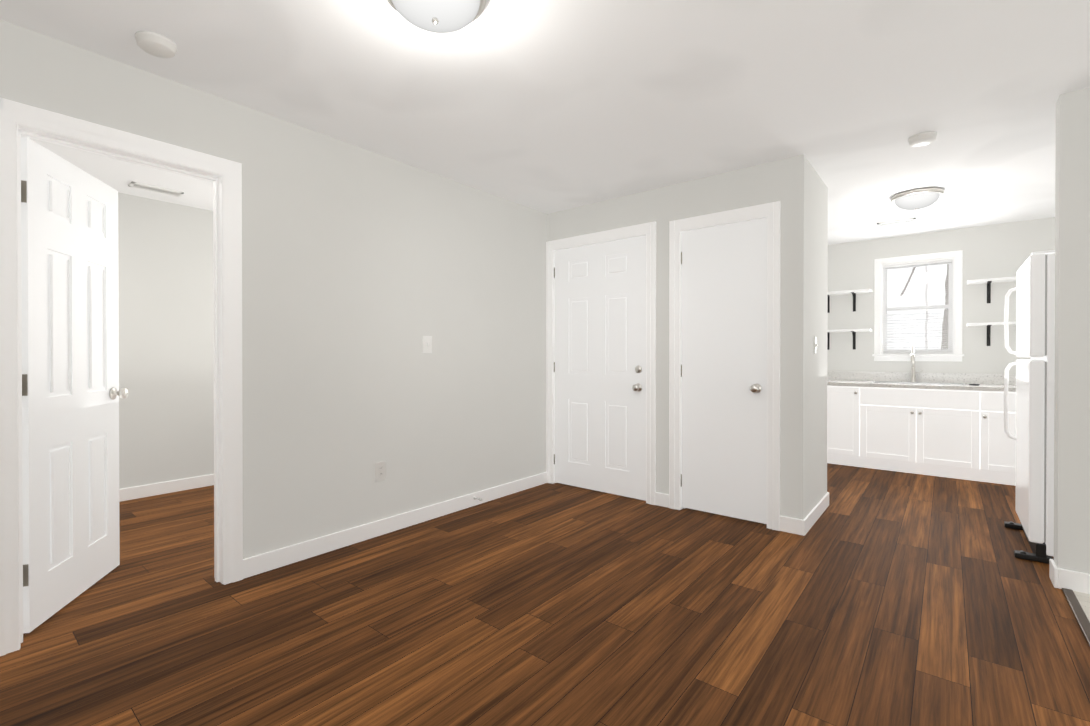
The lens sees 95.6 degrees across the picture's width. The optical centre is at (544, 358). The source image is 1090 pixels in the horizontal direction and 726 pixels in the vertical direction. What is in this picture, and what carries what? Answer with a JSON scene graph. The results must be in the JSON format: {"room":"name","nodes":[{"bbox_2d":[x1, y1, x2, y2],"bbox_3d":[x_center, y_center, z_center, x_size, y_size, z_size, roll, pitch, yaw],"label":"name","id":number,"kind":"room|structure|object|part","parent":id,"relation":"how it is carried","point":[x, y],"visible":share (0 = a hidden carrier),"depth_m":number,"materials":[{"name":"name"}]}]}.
{"room":"empty living room","nodes":[
{"label":"empty living room","id":0,"kind":"room"},
{"bbox_2d":[118,192,213,488],"bbox_3d":[-3.696,-0.089,3.590,0.120,2.440,4.540,0,0,39],"label":"wall","id":1,"kind":"structure","parent":0,"point":[166,339],"depth_m":4.13,"materials":[{"name":"paint"}]},
{"bbox_2d":[119,474,213,501],"bbox_3d":[-3.644,1.081,3.553,0.014,0.100,4.300,0,0,39],"label":"baseboard","id":2,"kind":"structure","parent":1,"relation":"attached to","point":[141,491],"depth_m":4.13,"materials":[{"name":"white wood"}]},
{"bbox_2d":[0,19,546,558],"bbox_3d":[-0.704,-0.090,3.702,0.120,2.440,8.490,0,0,39],"label":"wall","id":3,"kind":"structure","parent":0,"point":[364,271],"depth_m":3.02,"materials":[{"name":"paint"}]},
{"bbox_2d":[21,136,128,633],"bbox_3d":[-2.230,0.108,2.359,0.596,2.032,0.457,0,0,39],"label":"bedroom door","id":4,"kind":"structure","parent":3,"relation":"in","point":[72,392],"depth_m":2.27,"materials":[{"name":"white wood"}]},
{"bbox_3d":[-2.316,0.185,2.624,0.128,0.066,0.157,0,0,39],"label":"knob","id":5,"kind":"part","parent":4,"relation":"part of","materials":[{"name":"silver metal"}]},
{"bbox_2d":[0,97,242,655],"bbox_3d":[-1.887,0.071,2.248,0.154,2.139,0.870,0,0,39],"label":"door frame","id":6,"kind":"structure","parent":3,"relation":"attached to","point":[18,120],"depth_m":2.15,"materials":[{"name":"white wood"}]},
{"bbox_2d":[375,461,385,481],"bbox_3d":[-1.055,0.723,3.173,0.009,0.120,0.076,0,0,39],"label":"outlet","id":7,"kind":"object","parent":3,"relation":"attached to","point":[380,471],"visible":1,"depth_m":3.17,"materials":[{"name":"white plastic"}]},
{"bbox_2d":[243,472,546,578],"bbox_3d":[-0.769,1.081,3.522,0.014,0.100,2.520,0,0,39],"label":"baseboard","id":8,"kind":"structure","parent":3,"relation":"attached to","point":[270,560],"depth_m":3.12,"materials":[{"name":"white wood"}]},
{"bbox_2d":[423,336,431,352],"bbox_3d":[-0.818,-0.099,3.454,0.016,0.120,0.076,0,0,39],"label":"light switch","id":9,"kind":"object","parent":3,"relation":"attached to","point":[427,344],"visible":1,"depth_m":3.45,"materials":[{"name":"white plastic"}]},
{"bbox_2d":[0,463,1089,725],"bbox_3d":[0.409,1.184,2.803,7.550,0.100,8.550,0,0,39],"label":"floor","id":10,"kind":"structure","parent":0,"point":[874,597],"depth_m":2.11,"materials":[{"name":"brown wood"}]},
{"bbox_2d":[827,386,866,467],"bbox_3d":[3.229,0.703,5.430,0.571,0.838,0.600,0,0,39],"label":"base cabinet","id":11,"kind":"object","parent":10,"relation":"on","point":[846,405],"depth_m":5.14,"materials":[{"name":"white wood"}]},
{"bbox_2d":[867,386,990,482],"bbox_3d":[3.764,0.705,4.995,1.040,0.838,0.600,0,0,39],"label":"base cabinet","id":12,"kind":"object","parent":10,"relation":"on","point":[949,425],"depth_m":4.70,"materials":[{"name":"white wood"}]},
{"bbox_2d":[827,378,1015,389],"bbox_3d":[3.742,0.268,5.006,2.736,0.036,0.608,0,0,39],"label":"countertop","id":13,"kind":"structure","parent":12,"relation":"on","point":[830,381],"depth_m":4.90,"materials":[{"name":"grey stone"}]},
{"bbox_2d":[911,342,922,381],"bbox_3d":[3.861,0.037,5.139,0.116,0.424,0.194,0,0,39],"label":"faucet","id":14,"kind":"object","parent":13,"relation":"on","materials":[{"name":"silver metal"}]},
{"bbox_2d":[915,382,966,385],"bbox_3d":[3.759,0.349,4.991,0.744,0.203,0.435,0,0,39],"label":"sink","id":15,"kind":"object","parent":13,"relation":"in","point":[916,383],"depth_m":4.98,"materials":[{"name":"silver metal"}]},
{"bbox_2d":[991,390,1015,485],"bbox_3d":[4.299,0.707,4.560,0.572,0.838,0.600,0,0,39],"label":"base cabinet","id":16,"kind":"object","parent":10,"relation":"on","point":[1003,448],"depth_m":4.39,"materials":[{"name":"white wood"}]},
{"bbox_2d":[1004,250,1054,563],"bbox_3d":[3.202,0.268,2.835,0.803,1.732,0.710,0,0,39],"label":"refrigerator","id":17,"kind":"object","parent":10,"relation":"on","point":[1034,288],"visible":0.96,"depth_m":2.76,"materials":[{"name":"white painted metal"},{"name":"black plastic"}]},
{"bbox_2d":[1061,588,1089,645],"bbox_3d":[0.926,1.141,0.417,0.038,0.009,5.200,0,0,39],"label":"transition strip","id":18,"kind":"object","parent":10,"relation":"on","point":[1078,611],"visible":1,"depth_m":2.20,"materials":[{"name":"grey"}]},
{"bbox_2d":[0,0,1089,244],"bbox_3d":[0.409,-1.356,2.791,7.550,0.100,8.550,0,0,39],"label":"ceiling","id":19,"kind":"structure","parent":0,"point":[548,106],"depth_m":2.38,"materials":[{"name":"white paint"}]},
{"bbox_2d":[128,181,183,196],"bbox_3d":[-2.994,-1.304,3.813,0.120,0.012,0.320,0,0,39],"label":"ceiling vent","id":20,"kind":"object","parent":19,"relation":"in","point":[155,189],"visible":1,"depth_m":3.80,"materials":[{"name":"white plastic"}]},
{"bbox_2d":[135,31,176,57],"bbox_3d":[-1.595,-1.283,2.031,0.136,0.038,0.136,0,0,39],"label":"smoke detector","id":21,"kind":"object","parent":19,"relation":"attached to","point":[155,44],"visible":0.98,"depth_m":2.00,"materials":[{"name":"white plastic"}]},
{"bbox_2d":[387,0,486,32],"bbox_3d":[-0.384,-1.235,1.729,0.362,0.131,0.362,0,0,39],"label":"ceiling light","id":22,"kind":"object","parent":19,"relation":"attached to","point":[441,16],"visible":1,"depth_m":1.72,"materials":[{"name":"white glass"}]},
{"bbox_2d":[877,218,915,226],"bbox_3d":[3.372,-1.309,4.745,0.300,0.012,0.110,0,0,39],"label":"ceiling vent","id":23,"kind":"object","parent":19,"relation":"in","point":[897,222],"visible":1,"depth_m":4.73,"materials":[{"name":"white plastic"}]},
{"bbox_2d":[891,187,943,210],"bbox_3d":[2.964,-1.246,3.943,0.342,0.131,0.342,0,0,39],"label":"kitchen ceiling light","id":24,"kind":"object","parent":19,"relation":"attached to","point":[916,199],"visible":1,"depth_m":3.85,"materials":[{"name":"white glass"}]},
{"bbox_3d":[2.964,-1.238,3.943,0.294,0.085,0.294,0,0,39],"label":"lamp shade","id":25,"kind":"part","parent":24,"relation":"part of","materials":[{"name":"white glass"}]},
{"bbox_2d":[908,131,936,146],"bbox_3d":[2.220,-1.287,2.910,0.136,0.038,0.136,0,0,39],"label":"smoke detector","id":26,"kind":"object","parent":19,"relation":"attached to","point":[921,139],"visible":1,"depth_m":2.88,"materials":[{"name":"white plastic"}]},
{"bbox_2d":[807,161,827,514],"bbox_3d":[1.905,-0.089,3.571,0.120,2.440,0.700,0,0,39],"label":"wall","id":27,"kind":"structure","parent":0,"point":[817,328],"depth_m":3.50,"materials":[{"name":"paint"}]},
{"bbox_2d":[814,336,816,353],"bbox_3d":[1.882,-0.094,3.436,0.018,0.120,0.072,0,0,39],"label":"light switch","id":28,"kind":"object","parent":27,"relation":"attached to","point":[815,345],"visible":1,"depth_m":3.43,"materials":[{"name":"white plastic"}]},
{"bbox_2d":[803,493,828,535],"bbox_3d":[1.915,1.081,3.482,0.014,0.100,0.834,0,0,39],"label":"baseboard","id":29,"kind":"structure","parent":27,"relation":"attached to","point":[811,518],"depth_m":3.41,"materials":[{"name":"white wood"}]},
{"bbox_2d":[547,88,1089,573],"bbox_3d":[2.045,-0.086,2.930,5.120,2.440,0.120,0,0,39],"label":"wall","id":30,"kind":"structure","parent":0,"point":[784,182],"depth_m":3.19,"materials":[{"name":"paint"}]},
{"bbox_2d":[554,236,645,500],"bbox_3d":[0.429,0.074,4.161,0.926,2.084,0.102,0,0,39],"label":"entry door","id":31,"kind":"structure","parent":30,"relation":"in","point":[600,367],"depth_m":4.14,"materials":[{"name":"white wood"}]},
{"bbox_3d":[0.723,0.158,3.899,0.066,0.209,0.066,0,0,39],"label":"knob","id":32,"kind":"part","parent":31,"relation":"part of","materials":[{"name":"silver metal"}]},
{"bbox_2d":[546,221,656,504],"bbox_3d":[0.468,0.037,4.200,1.091,2.189,0.142,0,0,39],"label":"door frame","id":33,"kind":"structure","parent":30,"relation":"attached to","point":[648,230],"depth_m":3.94,"materials":[{"name":"white wood"}]},
{"bbox_2d":[655,492,668,507],"bbox_3d":[0.899,1.080,3.780,0.124,0.100,0.014,0,0,39],"label":"baseboard","id":34,"kind":"structure","parent":30,"relation":"attached to","point":[662,499],"depth_m":3.78,"materials":[{"name":"white wood"}]},
{"bbox_2d":[681,218,766,523],"bbox_3d":[1.242,0.083,3.499,0.612,2.056,0.102,0,0,39],"label":"closet door","id":35,"kind":"structure","parent":30,"relation":"in","point":[724,370],"depth_m":3.49,"materials":[{"name":"white wood"}]},
{"bbox_3d":[1.418,0.202,3.334,0.066,0.066,0.066,0,0,39],"label":"knob","id":36,"kind":"part","parent":35,"relation":"part of","materials":[{"name":"silver metal"}]},
{"bbox_2d":[669,201,780,530],"bbox_3d":[1.281,0.050,3.539,0.777,2.169,0.142,0,0,39],"label":"door frame","id":37,"kind":"structure","parent":30,"relation":"attached to","point":[770,212],"depth_m":3.37,"materials":[{"name":"white wood"}]},
{"bbox_2d":[780,515,802,534],"bbox_3d":[1.597,1.082,3.213,0.140,0.100,0.014,0,0,39],"label":"baseboard","id":38,"kind":"structure","parent":30,"relation":"attached to","point":[791,525],"depth_m":3.20,"materials":[{"name":"white wood"}]},
{"bbox_2d":[1049,559,1057,587],"bbox_3d":[2.575,1.086,2.504,0.014,0.100,0.148,0,0,39],"label":"baseboard","id":39,"kind":"structure","parent":30,"relation":"attached to","point":[1053,572],"depth_m":2.46,"materials":[{"name":"white wood"}]},
{"bbox_2d":[1058,568,1089,593],"bbox_3d":[3.217,1.089,1.895,1.750,0.100,0.014,0,0,39],"label":"baseboard","id":40,"kind":"structure","parent":30,"relation":"attached to","point":[1074,580],"depth_m":2.41,"materials":[{"name":"white wood"}]},
{"bbox_2d":[827,217,1054,373],"bbox_3d":[3.515,-0.099,5.665,3.950,2.440,0.120,0,0,39],"label":"wall","id":41,"kind":"structure","parent":0,"point":[999,250],"depth_m":5.00,"materials":[{"name":"paint"}]},
{"bbox_2d":[827,329,871,349],"bbox_3d":[3.337,-0.215,5.603,0.600,0.222,0.199,0,0,39],"label":"shelf","id":42,"kind":"object","parent":41,"relation":"attached to","point":[853,331],"visible":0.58,"depth_m":5.55,"materials":[{"name":"white wood"}]},
{"bbox_2d":[828,289,871,312],"bbox_3d":[3.337,-0.645,5.601,0.600,0.222,0.199,0,0,39],"label":"shelf","id":43,"kind":"object","parent":41,"relation":"attached to","point":[853,292],"visible":0.62,"depth_m":5.57,"materials":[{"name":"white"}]},
{"bbox_2d":[872,250,963,361],"bbox_3d":[3.964,-0.535,5.275,0.775,1.125,0.155,0,0,39],"label":"kitchen window","id":44,"kind":"structure","parent":41,"relation":"in","point":[954,261],"depth_m":5.24,"materials":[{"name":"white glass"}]},
{"bbox_3d":[3.990,-0.542,5.308,0.595,0.960,0.058,0,0,39],"label":"sash","id":45,"kind":"part","parent":44,"relation":"part of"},
{"bbox_3d":[3.990,-0.542,5.308,0.525,0.890,0.034,0,0,39],"label":"glass","id":46,"kind":"part","parent":44,"relation":"part of","materials":[{"name":"clear glass"}]},
{"bbox_2d":[827,371,1015,385],"bbox_3d":[3.928,0.199,5.234,2.736,0.100,0.020,0,0,39],"label":"backsplash","id":47,"kind":"structure","parent":41,"relation":"attached to","point":[998,379],"depth_m":5.19,"materials":[{"name":"white tile"}]},
{"bbox_2d":[967,322,1015,345],"bbox_3d":[4.421,-0.235,4.721,0.600,0.222,0.199,0,0,39],"label":"shelf","id":48,"kind":"object","parent":41,"relation":"attached to","point":[988,324],"visible":0.52,"depth_m":4.80,"materials":[{"name":"white wood"}]},
{"bbox_2d":[967,277,1015,302],"bbox_3d":[4.421,-0.655,4.719,0.600,0.222,0.199,0,0,39],"label":"shelf","id":49,"kind":"object","parent":41,"relation":"attached to","point":[989,281],"visible":0.65,"depth_m":4.78,"materials":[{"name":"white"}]},
{"bbox_2d":[1073,591,1089,621],"bbox_3d":[1.600,1.145,-0.132,1.700,0.005,5.200,0,0,39],"label":"tile floor","id":50,"kind":"structure","parent":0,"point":[1083,599],"depth_m":2.31,"materials":[{"name":"beige tile"}]},
{"label":"outside","id":51,"kind":"structure","parent":0,"visible":0},
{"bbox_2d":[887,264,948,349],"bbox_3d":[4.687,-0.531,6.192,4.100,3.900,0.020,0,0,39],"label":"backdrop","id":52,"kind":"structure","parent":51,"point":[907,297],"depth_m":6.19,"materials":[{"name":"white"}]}
]}

